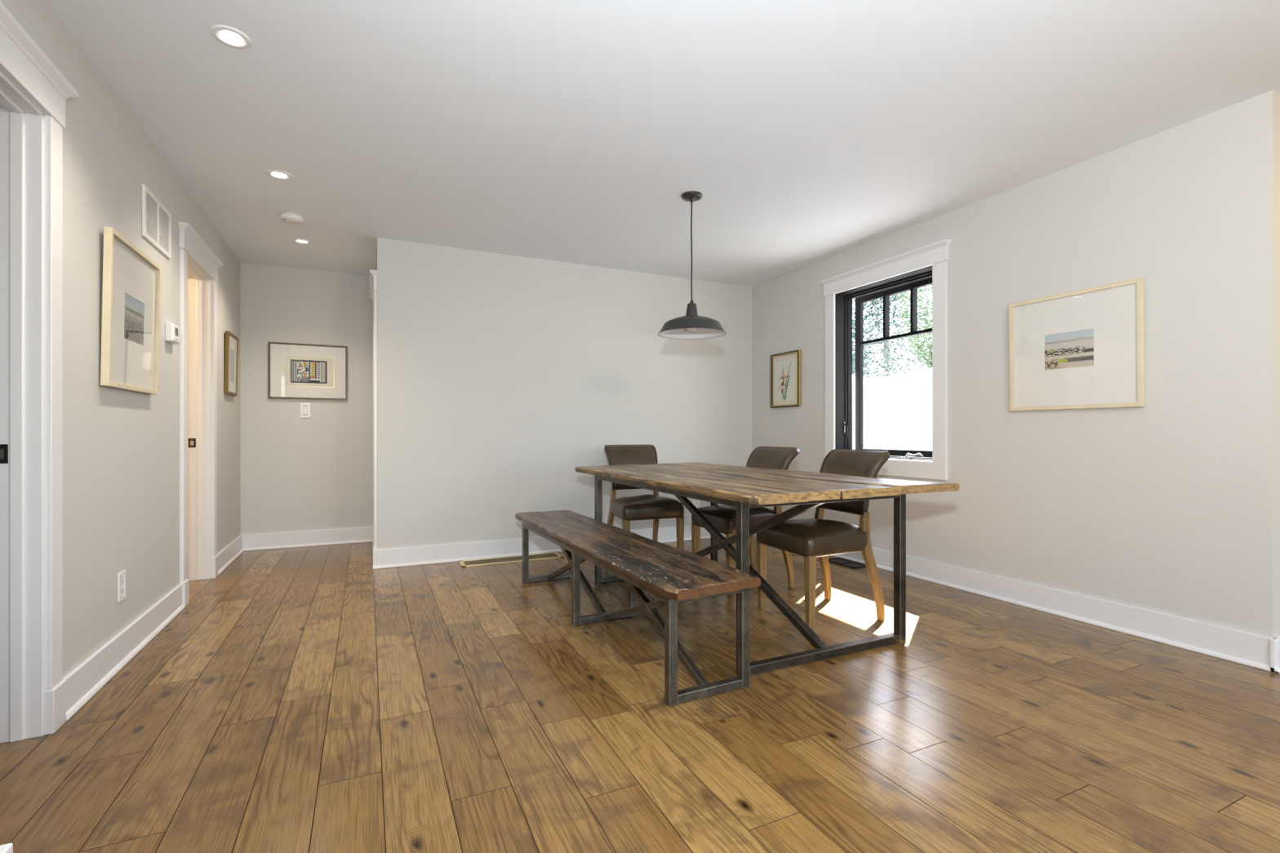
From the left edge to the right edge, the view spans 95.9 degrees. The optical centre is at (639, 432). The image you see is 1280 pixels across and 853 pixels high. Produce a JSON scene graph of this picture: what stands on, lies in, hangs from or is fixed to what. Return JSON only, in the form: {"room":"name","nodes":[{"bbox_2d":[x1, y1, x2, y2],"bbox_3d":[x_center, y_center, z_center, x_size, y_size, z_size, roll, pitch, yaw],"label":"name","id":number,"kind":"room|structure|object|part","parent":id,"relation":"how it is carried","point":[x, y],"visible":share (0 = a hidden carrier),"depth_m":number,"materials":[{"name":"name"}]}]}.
{"room":"dining room","nodes":[
{"label":"dining room","id":0,"kind":"room"},
{"bbox_2d":[0,0,240,678],"bbox_3d":[-1.351,-0.221,0.453,0.125,2.440,9.975,0,0,-25],"label":"wall","id":1,"kind":"structure","parent":0,"point":[121,447],"depth_m":2.40,"materials":[{"name":"grey paint"}]},
{"bbox_2d":[0,1,79,743],"bbox_3d":[-1.841,-0.098,1.540,0.179,2.193,1.002,0,0,-25],"label":"door","id":2,"kind":"structure","parent":1,"relation":"in","point":[33,688],"depth_m":1.88,"materials":[{"name":"white paint"}]},
{"bbox_3d":[-2.057,0.068,1.853,0.040,0.062,0.004,0,0,-25],"label":"strike plate","id":3,"kind":"part","parent":2,"relation":"part of","materials":[{"name":"brown metal"}]},
{"bbox_2d":[117,569,126,602],"bbox_3d":[-2.253,0.666,2.509,0.006,0.124,0.080,0,0,-25],"label":"wall outlet","id":4,"kind":"object","parent":1,"relation":"attached to","point":[122,576],"visible":1,"depth_m":2.50,"materials":[{"name":"white plastic"}]},
{"bbox_2d":[120,576,124,586],"bbox_3d":[-2.253,0.646,2.509,0.005,0.033,0.033,0,0,-25],"label":"receptacle","id":5,"kind":"object","parent":4,"relation":"attached to","point":[122,577],"depth_m":2.51,"materials":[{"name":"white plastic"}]},
{"bbox_2d":[120,586,124,595],"bbox_3d":[-2.253,0.686,2.509,0.005,0.033,0.033,0,0,-25],"label":"receptacle","id":6,"kind":"object","parent":4,"relation":"attached to","point":[122,587],"depth_m":2.51,"materials":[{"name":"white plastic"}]},
{"bbox_2d":[100,226,161,395],"bbox_3d":[-2.262,-0.506,2.580,0.027,0.635,0.615,1,0,-25],"label":"picture frame","id":7,"kind":"object","parent":1,"relation":"attached to","point":[131,287],"visible":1,"depth_m":2.53,"materials":[{"name":"beige wood"}]},
{"bbox_2d":[124,293,144,345],"bbox_3d":[-2.275,-0.506,2.596,0.001,0.203,0.251,1,0,-25],"label":"print","id":8,"kind":"object","parent":7,"relation":"attached to","point":[134,308],"depth_m":2.59},
{"bbox_2d":[62,534,244,720],"bbox_3d":[-2.154,0.930,2.330,0.030,0.138,5.655,0,0,-25],"label":"baseboard","id":9,"kind":"structure","parent":1,"relation":"attached to","point":[86,680],"depth_m":2.49,"materials":[{"name":"white paint"}]},
{"bbox_2d":[142,184,171,259],"bbox_3d":[-2.446,-1.058,2.925,0.012,0.246,0.412,0,0,-25],"label":"air vent","id":10,"kind":"object","parent":1,"relation":"in","point":[156,218],"visible":1,"depth_m":2.90,"materials":[{"name":"white plastic"}]},
{"bbox_2d":[164,322,179,344],"bbox_3d":[-2.522,-0.537,3.115,0.037,0.100,0.128,0,0,-25],"label":"thermostat","id":11,"kind":"object","parent":1,"relation":"attached to","point":[171,330],"visible":1,"depth_m":3.07,"materials":[{"name":"white plastic"}]},
{"bbox_2d":[177,221,223,606],"bbox_3d":[-2.834,-0.098,3.637,0.179,2.193,0.882,0,0,-25],"label":"door","id":12,"kind":"structure","parent":1,"relation":"in","point":[199,265],"depth_m":3.90,"materials":[{"name":"white paint"}]},
{"bbox_3d":[-3.024,0.068,3.896,0.040,0.062,0.004,0,0,-25],"label":"strike plate","id":13,"kind":"part","parent":12,"relation":"part of","materials":[{"name":"brown metal"}]},
{"bbox_2d":[224,330,238,396],"bbox_3d":[-3.168,-0.528,4.475,0.022,0.470,0.350,1,0,-25],"label":"picture frame","id":14,"kind":"object","parent":1,"relation":"attached to","point":[231,340],"visible":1,"depth_m":4.44,"materials":[{"name":"gold metal"}]},
{"bbox_2d":[229,348,234,382],"bbox_3d":[-3.166,-0.520,4.476,0.001,0.261,0.181,1,0,-25],"label":"print","id":15,"kind":"object","parent":14,"relation":"attached to","point":[232,352],"depth_m":4.48},
{"bbox_2d":[240,262,373,534],"bbox_3d":[-2.869,-0.221,5.186,1.186,2.440,0.120,0,0,-25],"label":"wall","id":16,"kind":"structure","parent":0,"point":[298,473],"depth_m":5.08,"materials":[{"name":"grey paint"}]},
{"bbox_2d":[300,403,310,417],"bbox_3d":[-2.946,-0.197,5.078,0.078,0.130,0.009,0,0,-25],"label":"light switch","id":17,"kind":"object","parent":16,"relation":"attached to","point":[304,410],"visible":1,"depth_m":5.08,"materials":[{"name":"white plastic"}]},
{"bbox_2d":[268,342,346,399],"bbox_3d":[-2.917,-0.539,5.083,0.604,0.485,0.020,0,0,-25],"label":"picture frame","id":18,"kind":"object","parent":16,"relation":"attached to","point":[295,371],"visible":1,"depth_m":5.07,"materials":[{"name":"brown wood"}]},
{"bbox_2d":[290,359,326,383],"bbox_3d":[-2.915,-0.539,5.081,0.278,0.200,0.001,0,0,-25],"label":"art","id":19,"kind":"object","parent":18,"relation":"attached to","point":[302,371],"depth_m":5.08,"materials":[{"name":"multicoloured paper"}]},
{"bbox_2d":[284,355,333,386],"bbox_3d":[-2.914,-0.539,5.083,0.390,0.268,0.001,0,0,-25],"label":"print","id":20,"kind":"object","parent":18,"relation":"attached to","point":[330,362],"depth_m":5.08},
{"bbox_2d":[242,526,373,551],"bbox_3d":[-2.904,0.930,5.087,1.035,0.138,0.030,0,0,-25],"label":"baseboard","id":21,"kind":"structure","parent":16,"relation":"attached to","point":[262,541],"depth_m":5.07,"materials":[{"name":"white paint"}]},
{"bbox_2d":[375,247,377,270],"bbox_3d":[-2.157,-0.221,4.859,0.120,2.440,1.080,0,0,-25],"label":"wall","id":22,"kind":"structure","parent":0,"point":[376,247],"depth_m":4.49,"materials":[{"name":"grey paint"}]},
{"bbox_2d":[368,269,377,550],"bbox_3d":[-2.133,-0.098,4.674,0.105,2.193,0.967,0,0,-25],"label":"door","id":23,"kind":"structure","parent":22,"relation":"in","point":[373,273],"depth_m":4.26,"materials":[{"name":"white paint"}]},
{"bbox_2d":[377,237,751,549],"bbox_3d":[-0.440,-0.221,5.030,3.370,2.440,0.120,0,0,-25],"label":"wall","id":24,"kind":"structure","parent":0,"point":[500,376],"depth_m":4.74,"materials":[{"name":"grey paint"}]},
{"bbox_2d":[373,524,725,569],"bbox_3d":[-0.422,0.930,4.956,3.400,0.138,0.030,0,0,-25],"label":"baseboard","id":25,"kind":"structure","parent":24,"relation":"attached to","point":[450,553],"depth_m":4.53,"materials":[{"name":"white paint"}]},
{"bbox_2d":[692,498,699,507],"bbox_3d":[0.528,0.639,5.420,0.080,0.124,0.006,0,0,-25],"label":"wall outlet","id":26,"kind":"object","parent":24,"relation":"attached to","point":[695,502],"visible":0.53,"depth_m":5.42,"materials":[{"name":"white plastic"}]},
{"bbox_2d":[0,534,1279,852],"bbox_3d":[1.070,1.000,1.307,10.236,0.002,11.242,0,0,-25],"label":"floor","id":27,"kind":"structure","parent":0,"point":[310,699],"depth_m":1.92,"materials":[{"name":"brown wood"}]},
{"bbox_2d":[0,843,13,852],"bbox_3d":[-0.926,0.774,0.369,0.502,0.450,0.660,0,0,-25],"label":"base cabinet","id":28,"kind":"object","parent":27,"relation":"on","point":[6,848],"visible":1,"depth_m":0.77,"materials":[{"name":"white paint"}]},
{"bbox_2d":[457,551,564,567],"bbox_3d":[-1.008,0.995,4.541,0.785,0.008,0.205,0,0,-25],"label":"floor vent","id":29,"kind":"object","parent":27,"relation":"in","point":[483,562],"visible":0.99,"depth_m":4.53,"materials":[{"name":"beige metal"}]},
{"bbox_2d":[515,510,760,706],"bbox_3d":[-0.199,0.775,3.089,0.424,0.447,2.210,0,0,-27],"label":"bench","id":30,"kind":"object","parent":27,"relation":"on","point":[673,575],"visible":1,"depth_m":2.47,"materials":[{"name":"wood"}]},
{"bbox_3d":[-0.763,0.794,3.843,0.036,0.410,0.036,0,0,-27],"label":"leg","id":31,"kind":"part","parent":30,"relation":"part of","materials":[{"name":"metal"}]},
{"bbox_3d":[-0.617,0.980,3.917,0.293,0.034,0.036,0,0,-27],"label":"foot rail","id":32,"kind":"part","parent":30,"relation":"part of","materials":[{"name":"metal"}]},
{"bbox_3d":[-0.334,0.794,3.001,0.036,0.410,0.036,0,0,-27],"label":"leg","id":33,"kind":"part","parent":30,"relation":"part of","materials":[{"name":"metal"}]},
{"bbox_3d":[-0.187,0.980,3.076,0.293,0.034,0.036,0,0,-27],"label":"foot rail","id":34,"kind":"part","parent":30,"relation":"part of","materials":[{"name":"metal"}]},
{"bbox_3d":[-0.178,0.607,3.058,0.365,0.036,1.966,0,0,-27],"label":"frame","id":35,"kind":"part","parent":30,"relation":"part of","materials":[{"name":"metal"}]},
{"bbox_3d":[-0.041,0.794,3.151,0.036,0.410,0.036,0,0,-27],"label":"leg","id":36,"kind":"part","parent":30,"relation":"part of","materials":[{"name":"metal"}]},
{"bbox_3d":[-0.199,0.570,3.089,0.424,0.036,2.210,0,0,-27],"label":"seat","id":37,"kind":"part","parent":30,"relation":"part of","materials":[{"name":"brown wood"}]},
{"bbox_3d":[0.115,0.794,2.124,0.036,0.410,0.036,0,0,-27],"label":"leg","id":38,"kind":"part","parent":30,"relation":"part of","materials":[{"name":"metal"}]},
{"bbox_3d":[0.261,0.980,2.199,0.293,0.034,0.036,0,0,-27],"label":"foot rail","id":39,"kind":"part","parent":30,"relation":"part of","materials":[{"name":"metal"}]},
{"bbox_3d":[0.407,0.794,2.273,0.036,0.410,0.036,0,0,-27],"label":"leg","id":40,"kind":"part","parent":30,"relation":"part of","materials":[{"name":"metal"}]},
{"bbox_2d":[604,444,684,550],"bbox_3d":[0.003,0.548,4.425,0.480,0.903,0.590,0,0,-21],"label":"dining chair","id":41,"kind":"object","parent":27,"relation":"on","point":[655,507],"visible":0.75,"depth_m":4.27,"materials":[{"name":"brown leather"}]},
{"bbox_3d":[-0.229,0.709,4.502,0.053,0.580,0.135,0,0,-30],"label":"leg","id":42,"kind":"part","parent":41,"relation":"part of","materials":[{"name":"brown wood"}]},
{"bbox_3d":[-0.098,0.806,4.103,0.046,0.385,0.046,0,0,-21],"label":"leg","id":43,"kind":"part","parent":41,"relation":"part of","materials":[{"name":"brown wood"}]},
{"bbox_3d":[-0.068,0.272,4.607,0.421,0.344,0.199,0,0,-21],"label":"backrest","id":44,"kind":"part","parent":41,"relation":"part of","materials":[{"name":"brown leather"}]},
{"bbox_3d":[0.033,0.547,4.350,0.480,0.151,0.428,0,0,-21],"label":"seat","id":45,"kind":"part","parent":41,"relation":"part of","materials":[{"name":"brown leather"}]},
{"bbox_3d":[0.122,0.709,4.639,0.053,0.580,0.135,0,0,-13],"label":"leg","id":46,"kind":"part","parent":41,"relation":"part of","materials":[{"name":"brown wood"}]},
{"bbox_3d":[0.297,0.806,4.257,0.046,0.385,0.046,0,0,-21],"label":"leg","id":47,"kind":"part","parent":41,"relation":"part of","materials":[{"name":"brown wood"}]},
{"bbox_2d":[691,446,799,596],"bbox_3d":[0.707,0.548,3.835,0.590,0.903,0.480,0,0,-24],"label":"dining chair","id":48,"kind":"object","parent":27,"relation":"on","point":[722,517],"visible":0.55,"depth_m":3.73,"materials":[{"name":"brown leather"}]},
{"bbox_3d":[0.380,0.806,3.920,0.046,0.385,0.046,0,0,-24],"label":"leg","id":49,"kind":"part","parent":48,"relation":"part of","materials":[{"name":"brown wood"}]},
{"bbox_3d":[0.554,0.806,3.534,0.046,0.385,0.046,0,0,-24],"label":"leg","id":50,"kind":"part","parent":48,"relation":"part of","materials":[{"name":"brown wood"}]},
{"bbox_3d":[0.633,0.547,3.802,0.428,0.151,0.480,0,0,-24],"label":"seat","id":51,"kind":"part","parent":48,"relation":"part of","materials":[{"name":"brown leather"}]},
{"bbox_3d":[0.771,0.709,4.072,0.135,0.580,0.053,0,0,-33],"label":"leg","id":52,"kind":"part","parent":48,"relation":"part of","materials":[{"name":"brown wood"}]},
{"bbox_3d":[0.885,0.272,3.916,0.199,0.344,0.421,0,0,-24],"label":"backrest","id":53,"kind":"part","parent":48,"relation":"part of","materials":[{"name":"brown leather"}]},
{"bbox_3d":[0.926,0.709,3.728,0.135,0.580,0.053,0,0,-16],"label":"leg","id":54,"kind":"part","parent":48,"relation":"part of","materials":[{"name":"brown wood"}]},
{"bbox_2d":[575,462,959,675],"bbox_3d":[0.486,0.613,3.344,1.179,0.770,2.171,0,0,-25],"label":"dining table","id":55,"kind":"object","parent":27,"relation":"on","point":[743,488],"visible":0.99,"depth_m":2.74,"materials":[{"name":"wood"}]},
{"bbox_3d":[-0.277,0.633,3.847,0.040,0.730,0.040,0,0,-25],"label":"leg","id":56,"kind":"part","parent":55,"relation":"part of","materials":[{"name":"metal"}]},
{"bbox_3d":[0.134,0.978,4.041,0.869,0.038,0.040,0,0,-25],"label":"foot rail","id":57,"kind":"part","parent":55,"relation":"part of","materials":[{"name":"metal"}]},
{"bbox_3d":[0.545,0.633,4.236,0.040,0.730,0.040,0,0,-25],"label":"leg","id":58,"kind":"part","parent":55,"relation":"part of","materials":[{"name":"metal"}]},
{"bbox_3d":[0.421,0.633,2.372,0.040,0.730,0.040,0,0,-25],"label":"leg","id":59,"kind":"part","parent":55,"relation":"part of","materials":[{"name":"metal"}]},
{"bbox_3d":[0.483,0.288,3.304,0.949,0.040,1.672,0,0,-25],"label":"frame","id":60,"kind":"part","parent":55,"relation":"part of","materials":[{"name":"metal"}]},
{"bbox_3d":[0.832,0.978,2.566,0.869,0.038,0.040,0,0,-25],"label":"foot rail","id":61,"kind":"part","parent":55,"relation":"part of","materials":[{"name":"metal"}]},
{"bbox_3d":[1.243,0.633,2.761,0.040,0.730,0.040,0,0,-25],"label":"leg","id":62,"kind":"part","parent":55,"relation":"part of","materials":[{"name":"metal"}]},
{"bbox_2d":[755,448,890,631],"bbox_3d":[1.016,0.548,3.191,0.590,0.903,0.480,0,0,-22],"label":"dining chair","id":63,"kind":"object","parent":27,"relation":"on","point":[811,539],"visible":0.83,"depth_m":3.06,"materials":[{"name":"brown leather"}]},
{"bbox_3d":[0.692,0.806,3.287,0.046,0.385,0.046,0,0,-22],"label":"leg","id":64,"kind":"part","parent":63,"relation":"part of","materials":[{"name":"brown wood"}]},
{"bbox_3d":[0.853,0.806,2.895,0.046,0.385,0.046,0,0,-22],"label":"leg","id":65,"kind":"part","parent":63,"relation":"part of","materials":[{"name":"brown wood"}]},
{"bbox_3d":[0.942,0.547,3.160,0.428,0.151,0.480,0,0,-22],"label":"seat","id":66,"kind":"part","parent":63,"relation":"part of","materials":[{"name":"brown leather"}]},
{"bbox_3d":[1.089,0.709,3.425,0.135,0.580,0.053,0,0,-31],"label":"leg","id":67,"kind":"part","parent":63,"relation":"part of","materials":[{"name":"brown wood"}]},
{"bbox_3d":[1.197,0.272,3.265,0.199,0.344,0.421,0,0,-22],"label":"backrest","id":68,"kind":"part","parent":63,"relation":"part of","materials":[{"name":"brown leather"}]},
{"bbox_3d":[1.232,0.709,3.076,0.135,0.580,0.053,0,0,-14],"label":"leg","id":69,"kind":"part","parent":63,"relation":"part of","materials":[{"name":"brown wood"}]},
{"bbox_2d":[828,557,866,568],"bbox_3d":[1.577,0.994,4.415,0.165,0.010,0.310,0,0,-25],"label":"floor vent","id":70,"kind":"object","parent":27,"relation":"in","point":[846,562],"visible":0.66,"depth_m":4.39,"materials":[{"name":"brown metal"}]},
{"bbox_2d":[830,558,864,566],"bbox_3d":[1.577,0.997,4.415,0.135,0.004,0.280,0,0,-25],"label":"grille","id":71,"kind":"object","parent":70,"relation":"attached to","point":[846,562],"depth_m":4.41,"materials":[{"name":"black metal"}]},
{"bbox_2d":[46,0,1279,286],"bbox_3d":[0.869,-1.501,1.435,10.000,0.120,10.150,0,0,-25],"label":"ceiling","id":72,"kind":"structure","parent":0,"point":[808,132],"depth_m":2.55,"materials":[{"name":"white paint"}]},
{"bbox_2d":[209,24,252,48],"bbox_3d":[-1.486,-1.438,2.099,0.124,0.006,0.124,0,0,-25],"label":"recessed light","id":73,"kind":"object","parent":72,"relation":"in","point":[232,37],"visible":1,"depth_m":2.09,"materials":[{"name":"white plastic"}]},
{"bbox_2d":[266,168,292,179],"bbox_3d":[-2.010,-1.438,3.217,0.124,0.006,0.124,0,0,-25],"label":"recessed light","id":74,"kind":"object","parent":72,"relation":"in","point":[278,174],"visible":1,"depth_m":3.21,"materials":[{"name":"white plastic"}]},
{"bbox_2d":[279,211,303,224],"bbox_3d":[-2.309,-1.419,3.825,0.140,0.044,0.140,0,0,-25],"label":"smoke detector","id":75,"kind":"object","parent":72,"relation":"attached to","point":[292,218],"visible":1,"depth_m":3.79,"materials":[{"name":"beige plastic"}]},
{"bbox_3d":[-2.309,-1.438,3.825,0.128,0.006,0.128,0,0,-25],"label":"plate","id":76,"kind":"part","parent":75,"relation":"part of","materials":[{"name":"beige plastic"}]},
{"bbox_2d":[292,238,311,244],"bbox_3d":[-2.540,-1.438,4.336,0.124,0.006,0.124,0,0,-25],"label":"recessed light","id":77,"kind":"object","parent":72,"relation":"in","point":[301,241],"visible":1,"depth_m":4.33,"materials":[{"name":"white plastic"}]},
{"bbox_2d":[657,191,726,339],"bbox_3d":[0.315,-1.020,3.502,0.412,0.842,0.412,0,0,-25],"label":"pendant lamp","id":78,"kind":"object","parent":72,"relation":"hanging from","point":[691,326],"visible":1,"depth_m":3.48,"materials":[{"name":"grey metal"}]},
{"bbox_3d":[0.313,-1.099,3.502,0.013,0.615,0.010,0,0,-25],"label":"cord","id":79,"kind":"part","parent":78,"relation":"part of","materials":[{"name":"black plastic"}]},
{"bbox_3d":[0.315,-0.657,3.502,0.060,0.088,0.060,0,0,-25],"label":"light bulb","id":80,"kind":"part","parent":78,"relation":"part of","materials":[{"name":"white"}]},
{"bbox_3d":[0.315,-0.653,3.502,0.412,0.108,0.412,0,0,-25],"label":"lamp shade","id":81,"kind":"part","parent":78,"relation":"part of","materials":[{"name":"grey metal"}]},
{"bbox_2d":[751,89,1279,638],"bbox_3d":[1.930,-0.221,4.149,0.160,2.440,3.742,0,0,-25],"label":"wall","id":82,"kind":"structure","parent":0,"point":[1170,504],"depth_m":2.92,"materials":[{"name":"grey paint"}]},
{"bbox_2d":[770,350,800,408],"bbox_3d":[1.314,-0.480,5.225,0.028,0.492,0.392,0,0,-25],"label":"picture frame","id":83,"kind":"object","parent":82,"relation":"attached to","point":[785,367],"visible":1,"depth_m":5.21,"materials":[{"name":"beige"}]},
{"bbox_2d":[776,358,794,401],"bbox_3d":[1.316,-0.476,5.226,0.001,0.381,0.261,0,0,-25],"label":"print","id":84,"kind":"object","parent":83,"relation":"attached to","point":[781,366],"depth_m":5.22},
{"bbox_2d":[819,238,951,479],"bbox_3d":[1.874,-0.474,4.323,0.300,1.569,1.163,0,0,-25],"label":"window","id":85,"kind":"structure","parent":82,"relation":"in","point":[926,265],"depth_m":4.31,"materials":[{"name":"white paint"}]},
{"bbox_3d":[1.682,-0.024,4.707,0.030,0.136,0.040,0,0,-25],"label":"lock lever","id":86,"kind":"part","parent":85,"relation":"part of","materials":[{"name":"silver metal"}]},
{"bbox_3d":[1.851,-0.467,4.317,0.168,1.343,0.913,0,0,-25],"label":"frame","id":87,"kind":"part","parent":85,"relation":"part of","materials":[{"name":"black metal"}]},
{"bbox_3d":[1.971,-0.464,4.378,0.040,1.301,0.885,0,0,-23],"label":"sash","id":88,"kind":"part","parent":85,"relation":"part of","materials":[{"name":"black"}]},
{"bbox_2d":[858,286,932,345],"bbox_3d":[1.971,-0.899,4.378,0.048,0.355,0.785,0,0,-23],"label":"grille","id":89,"kind":"object","parent":85,"relation":"attached to","point":[886,295],"depth_m":4.48,"materials":[{"name":"black"}]},
{"bbox_3d":[1.959,0.167,4.127,0.056,0.051,0.178,0,0,-25],"label":"crank handle","id":90,"kind":"part","parent":85,"relation":"part of","materials":[{"name":"silver metal"}]},
{"bbox_2d":[753,533,1279,674],"bbox_3d":[3.214,0.930,4.674,2.990,0.138,3.652,0,0,-25],"label":"baseboard","id":91,"kind":"structure","parent":82,"relation":"attached to","point":[1249,649],"depth_m":2.96,"materials":[{"name":"white paint"}]},
{"bbox_2d":[1008,277,1145,411],"bbox_3d":[2.315,-0.442,3.101,0.024,0.628,0.643,-1,0,-25],"label":"picture frame","id":92,"kind":"object","parent":82,"relation":"attached to","point":[1083,348],"visible":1,"depth_m":3.06,"materials":[{"name":"beige wood"}]},
{"bbox_2d":[1044,328,1093,369],"bbox_3d":[2.310,-0.446,3.112,0.001,0.200,0.249,-1,0,-25],"label":"print","id":93,"kind":"object","parent":92,"relation":"attached to","point":[1073,348],"depth_m":3.11},
{"label":"outside","id":94,"kind":"structure","parent":0,"visible":0},
{"bbox_2d":[852,368,932,450],"bbox_3d":[8.144,0.042,16.028,20.560,2.674,25.000,0,0,-25],"label":"gravel bank","id":95,"kind":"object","parent":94,"point":[898,408],"visible":0.06,"depth_m":9.22,"materials":[{"name":"white"}]},
{"bbox_2d":[852,303,872,377],"bbox_3d":[6.152,-4.329,19.122,3.272,7.260,3.232,0,0,-25],"label":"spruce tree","id":96,"kind":"object","parent":95,"relation":"on","point":[853,308],"visible":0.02,"depth_m":18.62,"materials":[{"name":"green plant"}]},
{"bbox_2d":[852,298,874,377],"bbox_3d":[9.010,-5.387,26.080,3.335,9.375,3.234,0,0,-22],"label":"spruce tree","id":97,"kind":"object","parent":95,"relation":"on","point":[853,300],"visible":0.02,"depth_m":25.62,"materials":[{"name":"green plant"}]},
{"bbox_2d":[852,291,928,377],"bbox_3d":[9.234,-4.887,21.709,3.246,8.375,3.289,0,0,-34],"label":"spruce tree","id":98,"kind":"object","parent":95,"relation":"on","point":[886,349],"visible":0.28,"depth_m":21.29,"materials":[{"name":"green plant"}]},
{"bbox_2d":[896,284,932,368],"bbox_3d":[9.112,-4.049,17.319,2.811,6.700,2.760,0,0,-25],"label":"leafy tree","id":99,"kind":"object","parent":95,"relation":"on","point":[926,355],"visible":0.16,"depth_m":17.40,"materials":[{"name":"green plant"}]},
{"bbox_2d":[917,300,932,370],"bbox_3d":[13.020,-5.380,23.828,3.291,9.362,3.336,0,0,-25],"label":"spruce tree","id":100,"kind":"object","parent":95,"relation":"on","point":[931,300],"visible":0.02,"depth_m":24.29,"materials":[{"name":"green plant"}]}
]}

